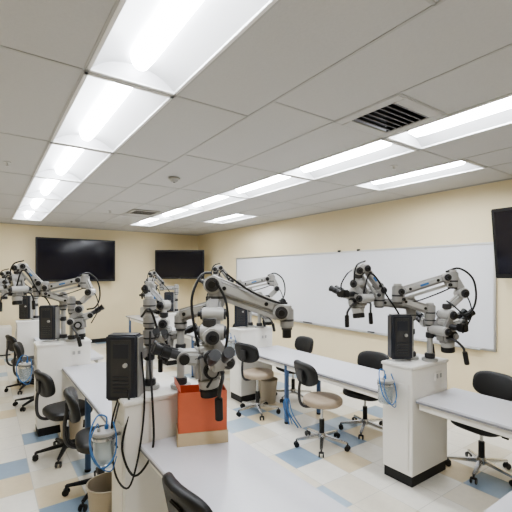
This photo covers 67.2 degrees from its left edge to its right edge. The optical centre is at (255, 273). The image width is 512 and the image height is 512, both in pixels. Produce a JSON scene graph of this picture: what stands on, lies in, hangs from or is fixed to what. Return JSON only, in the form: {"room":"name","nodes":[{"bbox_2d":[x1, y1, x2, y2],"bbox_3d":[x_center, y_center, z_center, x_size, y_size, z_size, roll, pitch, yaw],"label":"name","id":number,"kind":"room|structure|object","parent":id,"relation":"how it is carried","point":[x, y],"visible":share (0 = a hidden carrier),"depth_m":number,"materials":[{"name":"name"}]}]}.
{"room":"science classroom","nodes":[
{"label":"science classroom","id":0,"kind":"room"},
{"bbox_2d":[0,223,197,338],"bbox_3d":[-4.947,0.235,9.788,7.600,3.170,0.100,0,0,-35],"label":"wall","id":1,"kind":"structure","parent":0,"point":[120,298],"depth_m":10.50,"materials":[{"name":"beige paint"}]},
{"bbox_2d":[35,237,114,281],"bbox_3d":[-4.581,-0.350,9.842,1.860,1.080,0.214,0,0,-35],"label":"wall-mounted television","id":2,"kind":"object","parent":1,"relation":"attached to","point":[56,259],"visible":0.87,"depth_m":9.70,"materials":[{"name":"black plastic"}]},
{"bbox_2d":[90,338,105,342],"bbox_3d":[-4.920,1.770,9.739,7.588,0.100,0.012,0,0,-35],"label":"baseboard","id":3,"kind":"structure","parent":1,"relation":"attached to","point":[99,339],"depth_m":10.25,"materials":[{"name":"black"}]},
{"bbox_2d":[5,223,196,235],"bbox_3d":[-4.920,-1.194,9.733,7.580,0.012,0.020,0,0,-35],"label":"trim","id":4,"kind":"structure","parent":1,"relation":"attached to","point":[5,223],"depth_m":10.12,"materials":[{"name":"grey"}]},
{"bbox_2d":[155,250,203,278],"bbox_3d":[-2.163,-0.270,11.098,1.400,0.820,0.394,0,0,1],"label":"wall-mounted television","id":5,"kind":"object","parent":1,"relation":"attached to","point":[169,264],"visible":0.94,"depth_m":10.90,"materials":[{"name":"black plastic"}]},
{"bbox_2d":[0,0,511,234],"bbox_3d":[-1.286,-1.210,4.599,7.600,0.020,12.600,0,0,-35],"label":"ceiling","id":6,"kind":"structure","parent":0,"point":[295,41],"depth_m":2.66,"materials":[{"name":"tile"}]},
{"bbox_2d":[12,210,49,220],"bbox_3d":[-4.641,-1.245,7.906,0.560,0.110,1.460,0,0,-35],"label":"fluorescent ceiling light","id":7,"kind":"object","parent":6,"relation":"attached to","point":[19,214],"visible":0.84,"depth_m":8.20,"materials":[{"name":"white plastic"}]},
{"bbox_2d":[16,196,62,211],"bbox_3d":[-3.782,-1.245,6.688,0.560,0.110,1.460,0,0,-35],"label":"fluorescent ceiling light","id":8,"kind":"object","parent":6,"relation":"attached to","point":[26,203],"visible":0.89,"depth_m":6.90,"materials":[{"name":"white plastic"}]},
{"bbox_2d":[23,176,81,199],"bbox_3d":[-2.923,-1.245,5.471,0.560,0.110,1.460,0,0,-35],"label":"fluorescent ceiling light","id":9,"kind":"object","parent":6,"relation":"attached to","point":[38,187],"visible":0.91,"depth_m":5.61,"materials":[{"name":"white plastic"}]},
{"bbox_2d":[33,142,112,182],"bbox_3d":[-2.064,-1.245,4.253,0.560,0.110,1.460,0,0,-35],"label":"fluorescent ceiling light","id":10,"kind":"object","parent":6,"relation":"attached to","point":[59,161],"visible":0.94,"depth_m":4.31,"materials":[{"name":"white plastic"}]},
{"bbox_2d":[50,72,173,152],"bbox_3d":[-1.205,-1.245,3.035,0.560,0.110,1.460,0,0,-35],"label":"fluorescent ceiling light","id":11,"kind":"object","parent":6,"relation":"attached to","point":[103,113],"visible":0.94,"depth_m":2.98,"materials":[{"name":"white plastic"}]},
{"bbox_2d":[127,209,159,214],"bbox_3d":[-2.165,-1.181,7.406,0.500,0.020,0.500,0,0,-35],"label":"return grille","id":12,"kind":"object","parent":6,"relation":"attached to","point":[136,211],"depth_m":7.34,"materials":[{"name":"grey metal"}]},
{"bbox_2d":[130,218,171,225],"bbox_3d":[-2.443,-1.245,8.911,0.550,0.110,1.430,0,0,-35],"label":"fluorescent ceiling light","id":13,"kind":"object","parent":6,"relation":"attached to","point":[149,221],"visible":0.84,"depth_m":9.12,"materials":[{"name":"white plastic"}]},
{"bbox_2d":[168,177,179,182],"bbox_3d":[-1.017,-1.165,4.790,0.140,0.055,0.140,0,0,-35],"label":"smoke detector","id":14,"kind":"object","parent":6,"relation":"attached to","point":[172,179],"visible":1,"depth_m":4.75,"materials":[{"name":"white plastic"}]},
{"bbox_2d":[150,208,203,219],"bbox_3d":[-1.602,-1.245,7.718,0.550,0.110,1.430,0,0,-35],"label":"fluorescent ceiling light","id":15,"kind":"object","parent":6,"relation":"attached to","point":[177,213],"visible":0.83,"depth_m":7.89,"materials":[{"name":"white plastic"}]},
{"bbox_2d":[86,0,277,95],"bbox_3d":[-0.346,-1.245,1.818,0.560,0.110,1.460,0,0,-35],"label":"fluorescent ceiling light","id":16,"kind":"object","parent":6,"relation":"attached to","point":[158,45],"visible":1,"depth_m":2.03,"materials":[{"name":"white plastic"}]},
{"bbox_2d":[179,194,247,210],"bbox_3d":[-0.760,-1.245,6.525,0.550,0.110,1.430,0,0,-35],"label":"fluorescent ceiling light","id":17,"kind":"object","parent":6,"relation":"attached to","point":[216,201],"visible":0.87,"depth_m":6.64,"materials":[{"name":"white plastic"}]},
{"bbox_2d":[203,214,256,223],"bbox_3d":[-0.585,-1.245,8.368,0.540,0.110,1.440,0,0,-35],"label":"fluorescent ceiling light","id":18,"kind":"object","parent":6,"relation":"attached to","point":[235,217],"visible":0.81,"depth_m":8.52,"materials":[{"name":"white plastic"}]},
{"bbox_2d":[0,0,511,233],"bbox_3d":[-1.286,-1.198,4.599,7.600,0.005,12.600,0,0,-35],"label":"grid","id":19,"kind":"object","parent":6,"relation":"attached to","point":[433,3],"visible":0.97,"depth_m":2.89,"materials":[{"name":"grey metal"}]},
{"bbox_2d":[220,174,311,197],"bbox_3d":[0.081,-1.245,5.332,0.550,0.110,1.430,0,0,-35],"label":"fluorescent ceiling light","id":20,"kind":"object","parent":6,"relation":"attached to","point":[276,182],"visible":0.94,"depth_m":5.39,"materials":[{"name":"white plastic"}]},
{"bbox_2d":[280,138,416,179],"bbox_3d":[0.923,-1.245,4.139,0.550,0.110,1.430,0,0,-35],"label":"fluorescent ceiling light","id":21,"kind":"object","parent":6,"relation":"attached to","point":[382,149],"visible":0.91,"depth_m":4.13,"materials":[{"name":"white plastic"}]},
{"bbox_2d":[336,95,445,137],"bbox_3d":[1.033,-1.244,2.968,0.610,0.103,0.580,0,0,-35],"label":"air diffuser","id":22,"kind":"object","parent":6,"relation":"attached to","point":[398,113],"depth_m":2.99,"materials":[{"name":"white metal"}]},
{"bbox_2d":[354,119,385,130],"bbox_3d":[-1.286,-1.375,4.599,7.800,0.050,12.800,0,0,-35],"label":"air vent","id":23,"kind":"object","parent":22,"relation":"attached to","point":[354,119],"visible":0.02,"depth_m":3.50,"materials":[{"name":"white metal"}]},
{"bbox_2d":[354,160,485,190],"bbox_3d":[1.957,-1.245,4.764,0.540,0.110,1.440,0,0,-35],"label":"fluorescent ceiling light","id":24,"kind":"object","parent":6,"relation":"attached to","point":[460,166],"visible":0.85,"depth_m":4.77,"materials":[{"name":"white plastic"}]},
{"bbox_2d":[385,94,511,149],"bbox_3d":[1.765,-1.245,2.946,0.550,0.110,1.430,0,0,-35],"label":"fluorescent ceiling light","id":25,"kind":"object","parent":6,"relation":"attached to","point":[497,113],"visible":0.96,"depth_m":3.19,"materials":[{"name":"white plastic"}]},
{"bbox_2d":[0,341,511,511],"bbox_3d":[-1.286,1.870,4.599,7.800,0.100,12.800,0,0,-35],"label":"floor","id":26,"kind":"structure","parent":0,"point":[356,479],"depth_m":3.80,"materials":[{"name":"tile"}]},
{"bbox_2d":[0,325,11,355],"bbox_3d":[-5.976,1.505,8.558,0.900,0.630,0.524,0,0,-35],"label":"storage cabinet","id":27,"kind":"object","parent":26,"relation":"on","point":[4,329],"visible":0.73,"depth_m":8.54,"materials":[{"name":"white laminate"}]},
{"bbox_2d":[4,335,33,394],"bbox_3d":[-3.630,1.378,6.090,0.566,0.884,0.588,0,0,45],"label":"chair","id":28,"kind":"object","parent":26,"relation":"on","point":[10,340],"visible":0.6,"depth_m":5.90,"materials":[{"name":"black plastic"}]},
{"bbox_2d":[12,342,33,411],"bbox_3d":[-3.066,1.378,5.388,0.588,0.884,0.566,0,0,-27],"label":"chair","id":29,"kind":"object","parent":26,"relation":"on","point":[18,347],"visible":0.34,"depth_m":5.23,"materials":[{"name":"black plastic"}]},
{"bbox_2d":[15,319,38,382],"bbox_3d":[-3.795,1.305,6.623,0.586,1.030,0.321,0,0,-35],"label":"pedestal","id":30,"kind":"object","parent":26,"relation":"on","point":[27,330],"visible":0.34,"depth_m":6.43,"materials":[{"name":"white"}]},
{"bbox_2d":[0,268,38,319],"bbox_3d":[-4.136,0.347,6.679,0.784,0.887,0.436,0,0,0],"label":"microscope","id":31,"kind":"object","parent":30,"relation":"on","point":[25,310],"visible":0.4,"depth_m":6.56,"materials":[{"name":"grey metal"}]},
{"bbox_2d":[33,337,91,436],"bbox_3d":[-2.292,1.305,4.562,0.586,1.030,0.321,0,0,-35],"label":"pedestal","id":32,"kind":"object","parent":26,"relation":"on","point":[50,356],"visible":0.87,"depth_m":4.40,"materials":[{"name":"white"}]},
{"bbox_2d":[16,355,35,384],"bbox_3d":[-2.579,1.067,4.303,0.159,0.313,0.172,0,0,0],"label":"canister","id":33,"kind":"object","parent":32,"relation":"attached to","point":[25,368],"visible":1,"depth_m":4.27,"materials":[{"name":"white plastic"}]},
{"bbox_2d":[0,260,67,340],"bbox_3d":[-2.666,0.312,4.588,0.848,0.957,0.401,0,0,0],"label":"microscope","id":34,"kind":"object","parent":32,"relation":"on","point":[50,317],"visible":0.95,"depth_m":4.51,"materials":[{"name":"grey metal"}]},
{"bbox_2d":[40,272,104,346],"bbox_3d":[-2.148,0.396,4.471,0.747,0.834,0.395,0,0,0],"label":"microscope","id":35,"kind":"object","parent":32,"relation":"on","point":[76,321],"visible":1,"depth_m":4.46,"materials":[{"name":"grey metal"}]},
{"bbox_2d":[32,369,92,467],"bbox_3d":[-1.927,1.378,3.901,0.566,0.884,0.588,0,0,45],"label":"chair","id":36,"kind":"object","parent":26,"relation":"on","point":[45,386],"visible":0.66,"depth_m":3.71,"materials":[{"name":"black plastic"}]},
{"bbox_2d":[34,335,103,362],"bbox_3d":[-2.853,1.445,5.728,0.583,0.750,2.240,0,0,-35],"label":"desk","id":37,"kind":"object","parent":26,"relation":"on","point":[95,356],"visible":0.14,"depth_m":5.05,"materials":[{"name":"laminate"}]},
{"bbox_2d":[60,416,83,439],"bbox_3d":[-2.067,1.655,4.318,0.286,0.330,0.286,0,0,-35],"label":"waste bin","id":38,"kind":"object","parent":26,"relation":"on","point":[74,427],"visible":0.27,"depth_m":4.23,"materials":[{"name":"beige plastic"}]},
{"bbox_2d":[62,386,104,511],"bbox_3d":[-1.306,1.378,3.239,0.588,0.884,0.566,0,0,-27],"label":"chair","id":39,"kind":"object","parent":26,"relation":"on","point":[81,445],"visible":0.56,"depth_m":3.08,"materials":[{"name":"black plastic"}]},
{"bbox_2d":[62,362,111,472],"bbox_3d":[-1.357,1.445,3.693,0.583,0.750,2.190,0,0,-35],"label":"desk","id":40,"kind":"object","parent":26,"relation":"on","point":[89,380],"visible":0.38,"depth_m":3.63,"materials":[{"name":"laminate"}]},
{"bbox_2d":[86,472,111,511],"bbox_3d":[-1.066,1.655,2.760,0.286,0.330,0.286,0,0,-35],"label":"waste bin","id":41,"kind":"object","parent":26,"relation":"on","point":[99,487],"visible":0.56,"depth_m":2.66,"materials":[{"name":"beige plastic"}]},
{"bbox_2d":[126,315,160,331],"bbox_3d":[-2.379,1.445,9.063,0.643,0.750,2.445,0,0,-35],"label":"desk","id":42,"kind":"object","parent":26,"relation":"on","point":[136,318],"visible":0.3,"depth_m":9.47,"materials":[{"name":"laminate"}]},
{"bbox_2d":[140,307,158,317],"bbox_3d":[-2.598,0.940,9.408,0.360,0.260,0.350,0,0,-35],"label":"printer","id":43,"kind":"object","parent":42,"relation":"on","point":[141,308],"visible":0.21,"depth_m":9.36,"materials":[{"name":"plastic"}]},
{"bbox_2d":[112,377,197,511],"bbox_3d":[-0.667,1.305,2.649,0.586,1.030,0.321,0,0,-35],"label":"pedestal","id":44,"kind":"object","parent":26,"relation":"on","point":[146,492],"visible":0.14,"depth_m":2.45,"materials":[{"name":"white"}]},
{"bbox_2d":[89,414,120,471],"bbox_3d":[-0.925,1.027,2.349,0.159,0.313,0.172,0,0,0],"label":"canister","id":45,"kind":"object","parent":44,"relation":"attached to","point":[103,454],"visible":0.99,"depth_m":2.31,"materials":[{"name":"white plastic"}]},
{"bbox_2d":[106,281,197,489],"bbox_3d":[-0.736,0.679,2.647,0.471,1.244,0.664,0,0,25],"label":"microscope","id":46,"kind":"object","parent":44,"relation":"on","point":[125,352],"visible":0.88,"depth_m":2.46,"materials":[{"name":"grey metal"}]},
{"bbox_2d":[150,271,293,420],"bbox_3d":[-0.223,0.419,2.355,0.868,0.874,0.693,0,0,10],"label":"microscope","id":47,"kind":"object","parent":44,"relation":"on","point":[208,358],"visible":0.98,"depth_m":2.45,"materials":[{"name":"grey metal"}]},
{"bbox_2d":[163,312,191,365],"bbox_3d":[-1.628,1.305,7.907,0.586,1.030,0.321,0,0,-35],"label":"pedestal","id":48,"kind":"object","parent":26,"relation":"on","point":[187,341],"visible":0.07,"depth_m":7.72,"materials":[{"name":"white"}]},
{"bbox_2d":[141,269,178,312],"bbox_3d":[-1.970,0.347,7.963,0.784,0.887,0.436,0,0,0],"label":"microscope","id":49,"kind":"object","parent":48,"relation":"on","point":[171,296],"visible":0.73,"depth_m":7.90,"materials":[{"name":"grey metal"}]},
{"bbox_2d":[162,472,212,511],"bbox_3d":[-0.168,1.378,1.888,0.588,0.884,0.566,0,0,-39],"label":"chair","id":50,"kind":"object","parent":26,"relation":"on","point":[179,498],"visible":1,"depth_m":1.67,"materials":[{"name":"black plastic"}]},
{"bbox_2d":[172,327,229,376],"bbox_3d":[-0.807,1.445,6.834,0.643,0.750,2.390,0,0,-35],"label":"desk","id":51,"kind":"object","parent":26,"relation":"on","point":[191,336],"visible":0.23,"depth_m":6.78,"materials":[{"name":"laminate"}]},
{"bbox_2d":[140,432,351,511],"bbox_3d":[0.361,1.445,1.353,0.573,0.750,2.995,0,0,-35],"label":"desk","id":52,"kind":"object","parent":26,"relation":"on","point":[232,475],"visible":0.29,"depth_m":2.02,"materials":[{"name":"laminate"}]},
{"bbox_2d":[174,376,227,446],"bbox_3d":[-0.361,0.872,2.503,0.336,0.396,0.190,0,0,-13],"label":"box","id":53,"kind":"object","parent":52,"relation":"on","point":[196,424],"visible":0.91,"depth_m":2.42,"materials":[{"name":"orange cardboard"}]},
{"bbox_2d":[229,325,271,402],"bbox_3d":[-0.072,1.305,5.700,0.586,1.030,0.321,0,0,-35],"label":"pedestal","id":54,"kind":"object","parent":26,"relation":"on","point":[241,390],"visible":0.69,"depth_m":5.53,"materials":[{"name":"white"}]},
{"bbox_2d":[199,263,254,326],"bbox_3d":[-0.445,0.312,5.725,0.848,0.957,0.401,0,0,0],"label":"microscope","id":55,"kind":"object","parent":54,"relation":"on","point":[242,317],"visible":0.41,"depth_m":5.63,"materials":[{"name":"grey metal"}]},
{"bbox_2d":[225,333,236,355],"bbox_3d":[-0.353,0.987,5.433,0.159,0.313,0.172,0,0,0],"label":"canister","id":56,"kind":"object","parent":54,"relation":"attached to","point":[231,341],"visible":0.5,"depth_m":5.40,"materials":[{"name":"white plastic"}]},
{"bbox_2d":[236,273,285,331],"bbox_3d":[0.072,0.396,5.608,0.747,0.834,0.395,0,0,0],"label":"microscope","id":57,"kind":"object","parent":54,"relation":"on","point":[270,279],"visible":0.47,"depth_m":5.59,"materials":[{"name":"grey metal"}]},
{"bbox_2d":[235,342,280,420],"bbox_3d":[0.004,1.348,5.068,0.566,0.944,0.588,0,0,45],"label":"chair","id":58,"kind":"object","parent":26,"relation":"on","point":[247,353],"visible":1,"depth_m":4.92,"materials":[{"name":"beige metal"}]},
{"bbox_2d":[259,376,277,403],"bbox_3d":[0.172,1.655,5.481,0.286,0.330,0.286,0,0,-35],"label":"waste bin","id":59,"kind":"object","parent":26,"relation":"on","point":[268,387],"visible":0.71,"depth_m":5.38,"materials":[{"name":"beige plastic"}]},
{"bbox_2d":[283,398,301,427],"bbox_3d":[0.415,1.634,4.553,0.183,0.361,0.173,0,0,-35],"label":"air hose","id":60,"kind":"object","parent":26,"relation":"on","point":[289,414],"visible":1,"depth_m":4.51,"materials":[{"name":"blue plastic"}]},
{"bbox_2d":[276,336,313,402],"bbox_3d":[0.557,1.378,5.631,0.588,0.884,0.566,0,0,-30],"label":"chair","id":61,"kind":"object","parent":26,"relation":"on","point":[302,343],"visible":0.5,"depth_m":5.65,"materials":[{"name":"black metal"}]},
{"bbox_2d":[257,345,382,423],"bbox_3d":[0.735,1.445,4.649,0.643,0.750,2.340,0,0,-35],"label":"desk","id":62,"kind":"object","parent":26,"relation":"on","point":[353,377],"visible":0.59,"depth_m":4.50,"materials":[{"name":"laminate"}]},
{"bbox_2d":[294,359,350,457],"bbox_3d":[0.689,1.363,4.108,0.588,0.914,0.566,0,0,-23],"label":"chair","id":63,"kind":"object","parent":26,"relation":"on","point":[306,374],"visible":1,"depth_m":3.99,"materials":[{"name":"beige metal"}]},
{"bbox_2d":[339,351,389,439],"bbox_3d":[1.285,1.378,4.469,0.566,0.884,0.588,0,0,45],"label":"chair","id":64,"kind":"object","parent":26,"relation":"on","point":[371,359],"visible":0.63,"depth_m":4.51,"materials":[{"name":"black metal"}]},
{"bbox_2d":[381,353,448,487],"bbox_3d":[1.464,1.305,3.541,0.586,1.030,0.321,0,0,-35],"label":"pedestal","id":65,"kind":"object","parent":26,"relation":"on","point":[414,440],"visible":0.84,"depth_m":3.37,"materials":[{"name":"white"}]},
{"bbox_2d":[329,260,418,359],"bbox_3d":[1.113,0.332,3.621,0.793,0.917,0.436,0,0,-8],"label":"microscope","id":66,"kind":"object","parent":65,"relation":"on","point":[401,331],"visible":0.95,"depth_m":3.48,"materials":[{"name":"grey metal"}]},
{"bbox_2d":[377,369,396,407],"bbox_3d":[1.137,0.987,3.338,0.159,0.313,0.172,0,0,0],"label":"canister","id":67,"kind":"object","parent":65,"relation":"attached to","point":[385,385],"visible":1,"depth_m":3.30,"materials":[{"name":"white plastic"}]},
{"bbox_2d":[392,267,476,364],"bbox_3d":[1.623,0.365,3.499,0.653,0.851,0.512,0,0,35],"label":"microscope","id":68,"kind":"object","parent":65,"relation":"on","point":[444,328],"visible":1,"depth_m":3.44,"materials":[{"name":"grey metal"}]},
{"bbox_2d":[416,388,511,438],"bbox_3d":[2.504,1.445,2.192,0.623,0.750,3.095,0,0,-35],"label":"desk","id":69,"kind":"object","parent":26,"relation":"on","point":[490,414],"visible":1,"depth_m":3.09,"materials":[{"name":"laminate"}]},
{"bbox_2d":[446,371,511,485],"bbox_3d":[2.087,1.378,3.529,0.588,0.884,0.566,0,0,-27],"label":"chair","id":70,"kind":"object","parent":26,"relation":"on","point":[489,383],"visible":0.76,"depth_m":3.57,"materials":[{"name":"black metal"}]},
{"bbox_2d":[484,491,511,511],"bbox_3d":[1.614,1.445,1.720,1.183,0.750,0.710,0,0,-35],"label":"desk","id":71,"kind":"object","parent":26,"relation":"on","point":[504,504],"visible":1,"depth_m":1.78,"materials":[{"name":"laminate"}]},
{"bbox_2d":[198,179,511,393],"bbox_3d":[1.859,0.235,6.819,0.100,3.170,12.800,0,0,-35],"label":"wall","id":72,"kind":"structure","parent":0,"point":[462,215],"depth_m":6.41,"materials":[{"name":"beige paint"}]},
{"bbox_2d":[197,178,511,235],"bbox_3d":[1.810,-1.194,6.784,0.020,0.012,12.600,0,0,-35],"label":"trim","id":73,"kind":"structure","parent":72,"relation":"attached to","point":[508,178],"depth_m":6.31,"materials":[{"name":"grey"}]},
{"bbox_2d":[236,242,496,351],"bbox_3d":[1.262,0.284,7.486,0.104,1.442,6.250,0,0,-35],"label":"whiteboard","id":74,"kind":"object","parent":72,"relation":"attached to","point":[308,278],"visible":0.69,"depth_m":6.36,"materials":[{"name":"white plastic"}]},
{"bbox_2d":[491,207,511,277],"bbox_3d":[3.418,-0.370,4.198,0.345,0.845,1.450,0,0,-35],"label":"wall-mounted television","id":75,"kind":"object","parent":72,"relation":"attached to","point":[501,217],"visible":1,"depth_m":4.64,"materials":[{"name":"black plastic"}]}
]}

